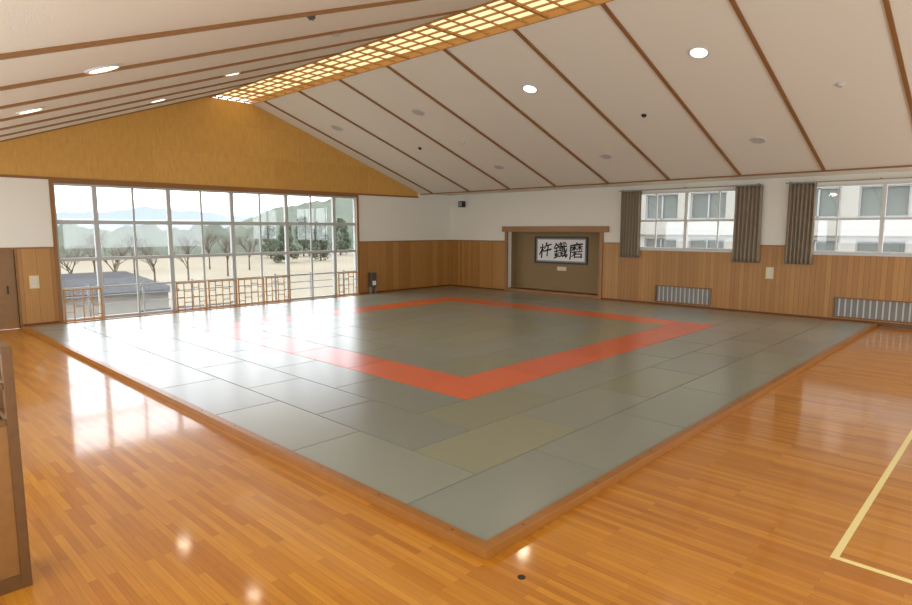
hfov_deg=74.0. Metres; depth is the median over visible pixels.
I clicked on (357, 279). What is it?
guard
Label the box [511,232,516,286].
wall
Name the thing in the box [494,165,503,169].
recessed light
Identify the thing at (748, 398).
beam
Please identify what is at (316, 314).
mat
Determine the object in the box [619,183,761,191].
rail
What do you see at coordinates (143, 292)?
balcony railing
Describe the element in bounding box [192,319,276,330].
mat
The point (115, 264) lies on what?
bare tree
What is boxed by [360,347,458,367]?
mat
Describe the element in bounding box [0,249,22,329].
door
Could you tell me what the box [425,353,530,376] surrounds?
mat
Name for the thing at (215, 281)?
guard
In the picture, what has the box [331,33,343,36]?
ceiling vent
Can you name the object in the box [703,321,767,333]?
mat
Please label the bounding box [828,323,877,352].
beam
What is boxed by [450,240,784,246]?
trim
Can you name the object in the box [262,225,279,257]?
evergreen tree
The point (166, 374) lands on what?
mat
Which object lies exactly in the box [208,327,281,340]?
mat
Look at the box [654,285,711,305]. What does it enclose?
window
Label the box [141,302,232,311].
curb
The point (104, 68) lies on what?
recessed light
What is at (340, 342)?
mat
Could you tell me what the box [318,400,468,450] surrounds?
mat
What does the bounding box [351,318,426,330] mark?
mat
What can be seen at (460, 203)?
wall speaker
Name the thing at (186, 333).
mat
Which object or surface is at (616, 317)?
mat
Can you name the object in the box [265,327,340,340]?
mat
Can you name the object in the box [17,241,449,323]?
wainscoting
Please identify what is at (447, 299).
mat
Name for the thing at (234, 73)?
recessed light
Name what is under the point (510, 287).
floor
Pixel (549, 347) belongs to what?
mat
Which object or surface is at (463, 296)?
mat
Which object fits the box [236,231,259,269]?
bare tree
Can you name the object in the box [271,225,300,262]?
evergreen tree
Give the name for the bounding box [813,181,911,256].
window
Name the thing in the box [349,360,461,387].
mat
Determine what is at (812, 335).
mat
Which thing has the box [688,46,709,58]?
recessed light
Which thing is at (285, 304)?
mat
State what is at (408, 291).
mat
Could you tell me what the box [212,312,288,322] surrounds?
mat
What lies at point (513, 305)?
mat
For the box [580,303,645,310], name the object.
mat
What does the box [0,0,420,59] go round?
trim
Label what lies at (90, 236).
bare tree
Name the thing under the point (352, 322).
mat
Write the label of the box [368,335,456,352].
mat
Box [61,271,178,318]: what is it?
shed
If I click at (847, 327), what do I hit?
mat
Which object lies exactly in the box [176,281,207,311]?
guard
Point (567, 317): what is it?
mat
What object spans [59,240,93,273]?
bare tree
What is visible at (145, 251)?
bare tree
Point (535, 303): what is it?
mat
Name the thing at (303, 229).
evergreen tree
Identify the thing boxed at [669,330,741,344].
mat
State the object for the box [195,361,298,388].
mat
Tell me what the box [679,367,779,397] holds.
mat
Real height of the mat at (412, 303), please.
0.060 m
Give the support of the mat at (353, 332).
on the floor
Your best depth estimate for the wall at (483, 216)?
20.88 m
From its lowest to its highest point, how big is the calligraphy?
0.984 m
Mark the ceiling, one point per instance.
(810, 46)
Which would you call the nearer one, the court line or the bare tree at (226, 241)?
the court line
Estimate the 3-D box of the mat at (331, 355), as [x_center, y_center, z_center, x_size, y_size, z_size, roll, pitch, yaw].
[-2.172,1.030,11.203,1.810,0.060,0.900,7,10,43]
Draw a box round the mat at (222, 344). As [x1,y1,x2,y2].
[183,336,263,353]
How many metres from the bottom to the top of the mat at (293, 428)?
0.060 m
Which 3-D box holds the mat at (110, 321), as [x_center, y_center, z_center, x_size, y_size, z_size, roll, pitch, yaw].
[-9.329,0.585,14.888,0.900,0.060,1.810,7,10,43]
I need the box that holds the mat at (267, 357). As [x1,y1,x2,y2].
[223,347,316,368]
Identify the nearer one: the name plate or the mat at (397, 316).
the mat at (397, 316)
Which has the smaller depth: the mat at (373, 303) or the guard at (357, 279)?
the mat at (373, 303)
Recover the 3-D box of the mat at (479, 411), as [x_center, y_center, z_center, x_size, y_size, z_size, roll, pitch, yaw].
[0.469,1.411,8.063,0.900,0.060,1.810,7,10,43]
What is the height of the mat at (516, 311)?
0.060 m
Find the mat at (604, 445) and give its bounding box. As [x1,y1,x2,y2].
[534,413,685,472]
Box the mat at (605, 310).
[591,308,661,317]
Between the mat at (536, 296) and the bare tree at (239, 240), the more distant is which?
the bare tree at (239, 240)
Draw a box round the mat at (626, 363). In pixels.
[575,352,671,375]
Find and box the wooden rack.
[0,340,32,595]
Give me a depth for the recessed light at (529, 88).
13.65 m
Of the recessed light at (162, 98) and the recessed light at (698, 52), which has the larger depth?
the recessed light at (162, 98)
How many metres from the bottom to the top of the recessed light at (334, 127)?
0.139 m
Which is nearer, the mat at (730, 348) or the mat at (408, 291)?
the mat at (730, 348)
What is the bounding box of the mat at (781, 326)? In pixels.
[759,321,818,333]
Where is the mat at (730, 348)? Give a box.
[694,339,772,358]
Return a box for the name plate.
[557,266,565,270]
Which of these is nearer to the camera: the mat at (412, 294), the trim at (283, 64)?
the trim at (283, 64)
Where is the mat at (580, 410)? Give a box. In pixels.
[519,387,649,429]
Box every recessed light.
[15,107,44,113]
[84,64,121,73]
[149,98,166,102]
[223,71,240,75]
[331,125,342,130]
[411,108,424,115]
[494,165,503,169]
[522,84,537,92]
[600,153,611,158]
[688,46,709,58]
[750,137,765,143]
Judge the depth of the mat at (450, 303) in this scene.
18.95 m
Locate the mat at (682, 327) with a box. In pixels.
[649,321,715,333]
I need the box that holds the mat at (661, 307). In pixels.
[621,303,688,310]
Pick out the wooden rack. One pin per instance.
(15, 560)
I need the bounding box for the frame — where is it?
[502,226,608,298]
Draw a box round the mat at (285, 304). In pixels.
[243,302,308,308]
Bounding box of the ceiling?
[0,0,911,195]
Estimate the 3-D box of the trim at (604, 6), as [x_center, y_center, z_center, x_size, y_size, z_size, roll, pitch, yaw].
[4.898,-4.163,12.908,0.066,2.475,7.000,7,10,43]
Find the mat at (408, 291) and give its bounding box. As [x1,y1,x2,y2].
[386,290,430,294]
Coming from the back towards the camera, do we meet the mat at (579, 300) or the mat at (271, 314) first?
the mat at (579, 300)
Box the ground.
[60,252,354,307]
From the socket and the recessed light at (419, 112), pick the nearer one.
the socket
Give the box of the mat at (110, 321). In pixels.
[30,319,120,331]
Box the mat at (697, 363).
[652,352,741,375]
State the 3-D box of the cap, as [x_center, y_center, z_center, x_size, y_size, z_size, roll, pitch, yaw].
[0.455,1.907,4.201,0.056,0.004,0.056,7,10,43]
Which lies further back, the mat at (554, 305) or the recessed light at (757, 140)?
the mat at (554, 305)
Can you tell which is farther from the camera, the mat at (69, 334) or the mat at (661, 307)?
the mat at (661, 307)
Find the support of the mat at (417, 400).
on the floor
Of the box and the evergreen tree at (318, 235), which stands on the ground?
the evergreen tree at (318, 235)
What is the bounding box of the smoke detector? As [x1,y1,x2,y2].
[836,82,845,87]
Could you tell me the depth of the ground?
90.26 m
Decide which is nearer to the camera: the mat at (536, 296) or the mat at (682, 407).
the mat at (682, 407)
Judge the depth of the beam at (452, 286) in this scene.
18.16 m
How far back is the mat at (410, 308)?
17.55 m
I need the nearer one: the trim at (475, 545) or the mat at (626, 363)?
the trim at (475, 545)
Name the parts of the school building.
pane, pane, pane, pane, pane, pane, pane, pane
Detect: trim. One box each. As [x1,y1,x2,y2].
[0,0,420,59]
[0,9,466,90]
[0,33,395,109]
[0,53,338,121]
[0,68,292,130]
[0,82,253,136]
[0,93,220,141]
[0,174,417,197]
[0,240,449,248]
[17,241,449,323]
[48,179,359,322]
[130,378,494,559]
[264,101,432,193]
[299,91,468,191]
[338,79,509,188]
[386,66,555,186]
[420,165,911,194]
[443,49,608,183]
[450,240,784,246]
[513,29,669,179]
[601,3,741,175]
[729,0,825,170]
[883,0,911,116]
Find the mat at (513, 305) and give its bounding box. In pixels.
[498,303,560,310]
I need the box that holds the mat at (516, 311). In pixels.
[500,309,570,317]
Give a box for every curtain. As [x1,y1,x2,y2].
[619,191,641,257]
[732,185,763,262]
[784,183,816,264]
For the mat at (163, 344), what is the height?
0.060 m
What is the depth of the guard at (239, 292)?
18.93 m
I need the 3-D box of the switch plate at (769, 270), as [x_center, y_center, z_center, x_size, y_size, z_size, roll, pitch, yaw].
[8.700,-0.818,16.777,0.200,0.315,0.022,7,10,43]
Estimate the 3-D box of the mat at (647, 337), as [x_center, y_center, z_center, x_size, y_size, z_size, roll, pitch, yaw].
[4.221,0.782,13.253,0.900,0.060,1.810,7,10,43]
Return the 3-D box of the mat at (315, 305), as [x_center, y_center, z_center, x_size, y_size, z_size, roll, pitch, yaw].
[-4.263,0.108,18.827,0.900,0.060,1.810,7,10,43]
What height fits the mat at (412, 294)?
0.060 m
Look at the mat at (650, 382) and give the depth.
9.30 m
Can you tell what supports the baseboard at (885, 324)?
attached to the wall at (483, 216)
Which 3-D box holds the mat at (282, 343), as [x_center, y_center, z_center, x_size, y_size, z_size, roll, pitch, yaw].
[-3.485,0.879,12.454,1.810,0.060,0.900,7,10,43]
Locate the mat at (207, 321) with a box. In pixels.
[138,319,225,330]
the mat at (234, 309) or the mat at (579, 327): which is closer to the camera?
the mat at (579, 327)
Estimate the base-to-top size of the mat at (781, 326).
0.060 m
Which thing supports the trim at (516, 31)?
attached to the ceiling
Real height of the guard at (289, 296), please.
0.880 m
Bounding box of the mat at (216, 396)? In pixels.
[162,379,277,414]
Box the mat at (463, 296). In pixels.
[454,295,506,300]
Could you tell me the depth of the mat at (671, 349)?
11.86 m
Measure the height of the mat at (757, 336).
0.060 m
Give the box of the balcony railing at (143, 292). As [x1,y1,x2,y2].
[65,270,347,316]
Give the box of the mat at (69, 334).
[40,327,105,341]
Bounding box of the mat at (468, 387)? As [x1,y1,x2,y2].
[423,368,541,399]
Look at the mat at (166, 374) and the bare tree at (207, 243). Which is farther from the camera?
the bare tree at (207, 243)
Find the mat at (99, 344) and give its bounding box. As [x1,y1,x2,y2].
[62,336,135,353]
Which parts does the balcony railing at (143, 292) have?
post, post, post, rail, rail, post, post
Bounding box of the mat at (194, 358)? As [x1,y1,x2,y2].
[155,347,243,368]
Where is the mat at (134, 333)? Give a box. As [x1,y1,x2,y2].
[95,327,162,341]
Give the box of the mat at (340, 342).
[308,336,394,352]
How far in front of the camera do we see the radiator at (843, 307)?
15.23 m
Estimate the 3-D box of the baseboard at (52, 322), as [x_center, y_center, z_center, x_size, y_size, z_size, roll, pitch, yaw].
[-6.725,0.098,18.754,0.035,0.100,18.750,7,10,43]
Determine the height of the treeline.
8.457 m
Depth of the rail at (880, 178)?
15.19 m
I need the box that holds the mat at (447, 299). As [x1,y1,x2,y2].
[416,297,468,302]
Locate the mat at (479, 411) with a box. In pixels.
[419,388,557,430]
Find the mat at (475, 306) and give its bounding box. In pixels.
[457,303,517,311]
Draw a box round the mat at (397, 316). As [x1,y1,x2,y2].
[358,312,428,321]
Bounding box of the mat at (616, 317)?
[602,314,680,324]
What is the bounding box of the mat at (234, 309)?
[182,307,254,315]
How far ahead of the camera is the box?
22.22 m
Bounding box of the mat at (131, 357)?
[87,348,170,368]
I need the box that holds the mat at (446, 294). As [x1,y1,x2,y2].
[418,293,467,298]
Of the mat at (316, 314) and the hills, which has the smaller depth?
the mat at (316, 314)
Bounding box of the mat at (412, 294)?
[382,293,430,298]
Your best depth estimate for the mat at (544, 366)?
10.54 m
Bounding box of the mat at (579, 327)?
[542,322,612,334]
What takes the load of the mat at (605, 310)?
on the floor
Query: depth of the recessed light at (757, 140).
13.55 m
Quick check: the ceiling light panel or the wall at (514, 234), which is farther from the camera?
the wall at (514, 234)
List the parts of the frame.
post, post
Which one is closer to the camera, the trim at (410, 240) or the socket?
the socket
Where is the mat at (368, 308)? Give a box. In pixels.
[321,306,385,314]
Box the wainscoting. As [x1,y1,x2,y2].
[450,241,911,324]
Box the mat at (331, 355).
[291,347,387,368]
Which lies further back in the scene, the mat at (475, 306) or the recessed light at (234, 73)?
the mat at (475, 306)
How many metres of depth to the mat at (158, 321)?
14.82 m
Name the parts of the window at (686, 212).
sill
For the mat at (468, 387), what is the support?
on the floor
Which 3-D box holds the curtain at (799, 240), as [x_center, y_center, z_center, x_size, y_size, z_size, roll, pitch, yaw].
[9.142,-2.083,16.077,0.677,2.127,0.090,7,10,43]
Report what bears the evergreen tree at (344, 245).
on the ground
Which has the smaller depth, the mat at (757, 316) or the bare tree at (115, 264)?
the mat at (757, 316)
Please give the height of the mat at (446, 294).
0.060 m
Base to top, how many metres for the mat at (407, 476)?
0.060 m
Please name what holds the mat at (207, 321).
on the floor
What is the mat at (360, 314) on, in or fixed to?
on the floor
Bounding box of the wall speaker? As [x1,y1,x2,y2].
[458,201,464,206]
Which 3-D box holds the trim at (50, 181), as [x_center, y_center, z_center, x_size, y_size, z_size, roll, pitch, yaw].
[-6.761,-1.643,18.488,0.060,3.620,9.440,7,10,43]
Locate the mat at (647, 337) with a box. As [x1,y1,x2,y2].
[610,330,685,345]
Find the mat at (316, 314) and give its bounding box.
[263,312,334,322]
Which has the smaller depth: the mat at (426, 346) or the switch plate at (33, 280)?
the mat at (426, 346)
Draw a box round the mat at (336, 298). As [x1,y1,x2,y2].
[296,297,352,303]
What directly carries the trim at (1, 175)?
attached to the wall at (212, 141)
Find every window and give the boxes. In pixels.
[53,183,356,321]
[640,189,735,251]
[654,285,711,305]
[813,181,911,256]
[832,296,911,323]
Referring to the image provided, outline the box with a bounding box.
[368,272,376,292]
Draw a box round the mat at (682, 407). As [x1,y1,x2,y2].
[619,387,738,427]
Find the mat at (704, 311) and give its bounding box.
[680,308,752,316]
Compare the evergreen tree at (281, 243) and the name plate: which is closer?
the name plate
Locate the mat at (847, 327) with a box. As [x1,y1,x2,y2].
[812,321,870,332]
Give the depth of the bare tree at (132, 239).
84.65 m
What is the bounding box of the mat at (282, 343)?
[245,336,329,352]
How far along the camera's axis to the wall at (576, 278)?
22.38 m
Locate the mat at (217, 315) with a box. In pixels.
[162,312,242,322]
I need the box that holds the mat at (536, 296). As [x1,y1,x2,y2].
[526,295,583,300]
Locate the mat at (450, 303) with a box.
[415,301,472,308]
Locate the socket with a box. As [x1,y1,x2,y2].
[307,16,314,20]
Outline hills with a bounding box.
[57,206,254,230]
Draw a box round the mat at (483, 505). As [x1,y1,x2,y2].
[408,450,605,540]
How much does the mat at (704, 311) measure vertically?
0.060 m
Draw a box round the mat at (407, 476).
[294,431,474,504]
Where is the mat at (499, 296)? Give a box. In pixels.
[490,295,545,300]
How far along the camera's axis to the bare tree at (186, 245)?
72.58 m
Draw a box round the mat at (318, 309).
[275,306,340,314]
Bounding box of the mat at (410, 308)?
[368,306,429,314]
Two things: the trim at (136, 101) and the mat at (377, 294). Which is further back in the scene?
the mat at (377, 294)
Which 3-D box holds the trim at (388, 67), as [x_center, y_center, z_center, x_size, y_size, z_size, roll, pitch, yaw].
[0.795,-4.636,16.814,0.066,2.475,7.000,7,10,43]
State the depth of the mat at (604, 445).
6.72 m
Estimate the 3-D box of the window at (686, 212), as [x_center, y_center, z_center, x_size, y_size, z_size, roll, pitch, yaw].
[6.965,-2.467,18.360,3.898,1.813,0.180,7,10,43]
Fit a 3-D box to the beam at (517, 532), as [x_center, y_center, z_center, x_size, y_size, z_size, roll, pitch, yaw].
[2.056,1.605,6.373,0.095,0.082,5.198,7,10,43]
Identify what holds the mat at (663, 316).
on the floor
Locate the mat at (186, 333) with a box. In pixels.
[151,327,222,340]
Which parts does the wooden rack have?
post, rail, rail, panel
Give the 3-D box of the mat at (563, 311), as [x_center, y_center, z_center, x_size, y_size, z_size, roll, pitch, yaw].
[3.497,0.320,17.072,1.810,0.060,0.900,7,10,43]
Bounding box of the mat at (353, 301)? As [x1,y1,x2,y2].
[336,297,391,303]
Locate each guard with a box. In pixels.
[63,288,103,321]
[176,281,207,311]
[208,279,236,308]
[238,277,264,305]
[265,276,290,302]
[338,272,358,295]
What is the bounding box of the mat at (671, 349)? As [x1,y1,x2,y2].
[629,340,710,358]
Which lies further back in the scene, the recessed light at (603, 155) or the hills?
the hills
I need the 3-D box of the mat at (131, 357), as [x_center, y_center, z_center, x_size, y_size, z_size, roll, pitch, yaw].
[-6.032,1.040,11.123,1.810,0.060,0.900,7,10,43]
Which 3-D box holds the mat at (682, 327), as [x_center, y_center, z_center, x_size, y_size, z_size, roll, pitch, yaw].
[5.481,0.625,14.557,0.900,0.060,1.810,7,10,43]
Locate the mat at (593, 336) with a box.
[551,330,628,345]
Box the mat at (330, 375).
[273,361,380,387]
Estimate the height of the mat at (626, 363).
0.060 m
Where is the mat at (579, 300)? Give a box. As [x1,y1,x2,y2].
[572,299,631,305]
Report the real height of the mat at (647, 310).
0.060 m
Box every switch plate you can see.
[29,275,39,288]
[765,267,773,278]
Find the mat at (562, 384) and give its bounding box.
[508,368,622,398]
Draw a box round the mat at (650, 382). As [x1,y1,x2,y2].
[595,367,701,398]
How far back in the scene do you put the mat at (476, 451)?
6.68 m
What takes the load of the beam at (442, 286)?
on the floor at (133, 497)
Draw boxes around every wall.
[0,97,449,320]
[418,193,449,198]
[450,171,911,294]
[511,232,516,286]
[517,232,599,293]
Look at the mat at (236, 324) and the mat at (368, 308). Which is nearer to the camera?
the mat at (236, 324)
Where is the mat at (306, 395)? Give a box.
[248,378,371,414]
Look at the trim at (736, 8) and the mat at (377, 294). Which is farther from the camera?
the mat at (377, 294)
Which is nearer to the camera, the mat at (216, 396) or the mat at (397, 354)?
the mat at (216, 396)
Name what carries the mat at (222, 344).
on the floor
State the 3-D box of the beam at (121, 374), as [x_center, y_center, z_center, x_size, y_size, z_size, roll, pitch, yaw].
[-7.729,0.919,12.045,7.375,0.082,0.095,7,10,43]
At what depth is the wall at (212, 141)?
17.55 m
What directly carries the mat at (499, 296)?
on the floor
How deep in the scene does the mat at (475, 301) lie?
19.47 m
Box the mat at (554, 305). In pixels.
[539,303,603,310]
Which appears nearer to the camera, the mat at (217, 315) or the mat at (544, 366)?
the mat at (544, 366)
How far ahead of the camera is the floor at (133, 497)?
5.11 m
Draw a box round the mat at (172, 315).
[112,312,194,322]
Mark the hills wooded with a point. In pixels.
(320, 210)
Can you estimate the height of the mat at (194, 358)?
0.060 m
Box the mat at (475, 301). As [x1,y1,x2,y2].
[457,299,511,305]
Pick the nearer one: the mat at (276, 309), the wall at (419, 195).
the mat at (276, 309)
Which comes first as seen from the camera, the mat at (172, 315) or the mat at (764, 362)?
the mat at (764, 362)
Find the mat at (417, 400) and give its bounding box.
[335,378,464,413]
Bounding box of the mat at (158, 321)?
[83,319,172,331]
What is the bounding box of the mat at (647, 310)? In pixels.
[636,308,707,316]
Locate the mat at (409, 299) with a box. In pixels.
[376,297,429,303]
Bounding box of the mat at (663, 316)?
[649,314,729,324]
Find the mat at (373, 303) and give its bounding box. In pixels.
[328,301,390,308]
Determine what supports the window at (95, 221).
in the wall at (212, 141)
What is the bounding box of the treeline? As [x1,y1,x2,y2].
[58,224,353,257]
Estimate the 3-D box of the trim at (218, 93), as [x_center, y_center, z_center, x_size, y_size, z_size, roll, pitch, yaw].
[-9.693,-3.974,14.151,0.066,3.150,8.750,7,10,43]
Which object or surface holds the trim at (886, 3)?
attached to the ceiling
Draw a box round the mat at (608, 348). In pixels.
[562,340,647,358]
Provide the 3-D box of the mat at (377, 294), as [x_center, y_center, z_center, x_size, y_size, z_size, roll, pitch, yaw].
[-3.031,-0.204,21.409,0.900,0.060,1.810,7,10,43]
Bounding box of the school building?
[640,183,911,252]
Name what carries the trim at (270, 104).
attached to the ceiling
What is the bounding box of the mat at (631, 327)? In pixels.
[596,321,664,334]
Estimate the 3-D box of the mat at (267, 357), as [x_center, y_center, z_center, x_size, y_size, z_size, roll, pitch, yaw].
[-3.458,1.034,11.177,1.810,0.060,0.900,7,10,43]
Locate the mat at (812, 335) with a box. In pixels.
[789,329,854,343]
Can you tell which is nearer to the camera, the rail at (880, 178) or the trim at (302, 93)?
the rail at (880, 178)
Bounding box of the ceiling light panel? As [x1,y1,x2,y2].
[209,0,613,104]
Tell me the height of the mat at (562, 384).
0.060 m
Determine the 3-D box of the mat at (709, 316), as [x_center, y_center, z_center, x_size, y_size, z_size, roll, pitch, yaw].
[7.384,0.465,15.875,1.810,0.060,0.900,7,10,43]
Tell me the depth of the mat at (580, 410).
8.00 m
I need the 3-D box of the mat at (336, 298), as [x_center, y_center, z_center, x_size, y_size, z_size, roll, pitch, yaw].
[-4.290,-0.047,20.105,0.900,0.060,1.810,7,10,43]
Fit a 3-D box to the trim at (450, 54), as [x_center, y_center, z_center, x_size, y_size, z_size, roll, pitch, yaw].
[2.163,-4.479,15.512,0.066,2.475,7.000,7,10,43]
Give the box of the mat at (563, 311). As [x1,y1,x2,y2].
[545,308,616,317]
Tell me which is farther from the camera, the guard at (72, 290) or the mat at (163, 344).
the guard at (72, 290)
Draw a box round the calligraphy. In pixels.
[534,236,587,264]
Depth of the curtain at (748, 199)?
16.98 m
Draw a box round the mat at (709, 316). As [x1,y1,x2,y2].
[696,314,778,324]
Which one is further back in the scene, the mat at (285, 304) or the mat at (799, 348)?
the mat at (285, 304)
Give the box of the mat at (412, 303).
[371,301,432,308]
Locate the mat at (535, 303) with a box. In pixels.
[496,299,551,305]
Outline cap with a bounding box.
[517,575,525,579]
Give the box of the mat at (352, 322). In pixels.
[298,319,376,330]
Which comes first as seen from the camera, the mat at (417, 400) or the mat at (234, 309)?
the mat at (417, 400)
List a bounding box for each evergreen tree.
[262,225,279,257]
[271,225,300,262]
[293,216,317,255]
[307,221,330,260]
[328,217,351,254]
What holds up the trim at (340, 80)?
attached to the ceiling
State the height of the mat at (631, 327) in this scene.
0.060 m
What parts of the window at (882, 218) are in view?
sill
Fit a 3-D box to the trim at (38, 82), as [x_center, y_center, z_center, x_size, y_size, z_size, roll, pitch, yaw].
[-2.854,-3.186,7.640,0.066,3.150,8.750,7,10,43]
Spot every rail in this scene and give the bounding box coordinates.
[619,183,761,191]
[786,177,911,183]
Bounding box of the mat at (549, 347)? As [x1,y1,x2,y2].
[494,340,584,359]
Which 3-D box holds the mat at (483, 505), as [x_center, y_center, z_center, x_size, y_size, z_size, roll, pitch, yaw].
[0.523,1.720,5.509,0.900,0.060,1.810,7,10,43]
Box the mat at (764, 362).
[725,351,810,374]
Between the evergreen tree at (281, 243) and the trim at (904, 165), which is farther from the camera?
the evergreen tree at (281, 243)
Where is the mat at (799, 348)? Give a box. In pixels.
[761,339,834,357]
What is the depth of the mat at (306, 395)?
8.57 m
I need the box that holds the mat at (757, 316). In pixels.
[745,314,828,324]
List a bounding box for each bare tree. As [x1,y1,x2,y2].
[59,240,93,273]
[77,230,108,271]
[90,234,137,271]
[119,230,147,273]
[133,240,162,280]
[164,232,200,280]
[195,230,219,268]
[212,233,238,275]
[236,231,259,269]
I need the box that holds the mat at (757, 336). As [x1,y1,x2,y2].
[730,329,798,344]
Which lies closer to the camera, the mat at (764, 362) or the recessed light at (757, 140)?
the mat at (764, 362)
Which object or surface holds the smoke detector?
attached to the ceiling
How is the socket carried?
attached to the ceiling
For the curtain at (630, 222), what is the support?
hanging from the rail at (758, 183)
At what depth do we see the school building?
28.77 m
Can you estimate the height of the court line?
0.002 m
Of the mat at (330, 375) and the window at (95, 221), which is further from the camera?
the window at (95, 221)
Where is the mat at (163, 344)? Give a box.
[122,336,198,353]
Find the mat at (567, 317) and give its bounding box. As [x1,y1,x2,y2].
[555,315,630,324]
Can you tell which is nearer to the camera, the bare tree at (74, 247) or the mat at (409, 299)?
the mat at (409, 299)
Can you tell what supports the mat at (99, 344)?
on the floor
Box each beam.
[22,326,136,382]
[28,286,449,326]
[452,286,872,323]
[486,401,742,554]
[736,349,832,406]
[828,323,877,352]
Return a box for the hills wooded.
[224,198,352,231]
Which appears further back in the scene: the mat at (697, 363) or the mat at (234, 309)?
the mat at (234, 309)
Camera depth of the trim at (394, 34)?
8.98 m
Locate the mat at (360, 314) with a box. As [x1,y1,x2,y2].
[310,312,380,321]
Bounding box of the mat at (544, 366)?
[501,352,601,376]
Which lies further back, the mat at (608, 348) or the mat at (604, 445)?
the mat at (608, 348)
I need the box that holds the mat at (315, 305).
[286,301,349,308]
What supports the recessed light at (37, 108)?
in the ceiling
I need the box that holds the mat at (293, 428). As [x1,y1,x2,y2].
[218,401,358,450]
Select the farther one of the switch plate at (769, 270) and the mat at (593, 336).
the switch plate at (769, 270)
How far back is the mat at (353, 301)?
20.02 m
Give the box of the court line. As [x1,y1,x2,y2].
[830,430,911,583]
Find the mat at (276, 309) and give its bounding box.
[228,307,297,314]
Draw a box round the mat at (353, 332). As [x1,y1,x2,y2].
[320,326,398,340]
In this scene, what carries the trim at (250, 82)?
attached to the ceiling
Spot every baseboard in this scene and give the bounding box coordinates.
[23,284,449,325]
[450,284,911,328]
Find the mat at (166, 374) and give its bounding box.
[119,361,218,388]
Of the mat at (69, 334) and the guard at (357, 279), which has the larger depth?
the guard at (357, 279)
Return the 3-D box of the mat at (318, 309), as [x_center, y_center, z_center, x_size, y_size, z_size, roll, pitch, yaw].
[-4.237,0.263,17.550,0.900,0.060,1.810,7,10,43]
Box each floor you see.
[0,326,911,604]
[510,287,597,294]
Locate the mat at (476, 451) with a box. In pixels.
[414,414,577,474]
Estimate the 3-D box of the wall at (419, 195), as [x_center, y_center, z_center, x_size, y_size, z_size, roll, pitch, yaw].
[-0.944,-4.316,24.464,0.200,0.172,1.800,7,10,43]
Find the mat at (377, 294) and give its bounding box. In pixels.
[345,293,394,298]
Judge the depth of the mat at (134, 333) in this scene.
13.55 m

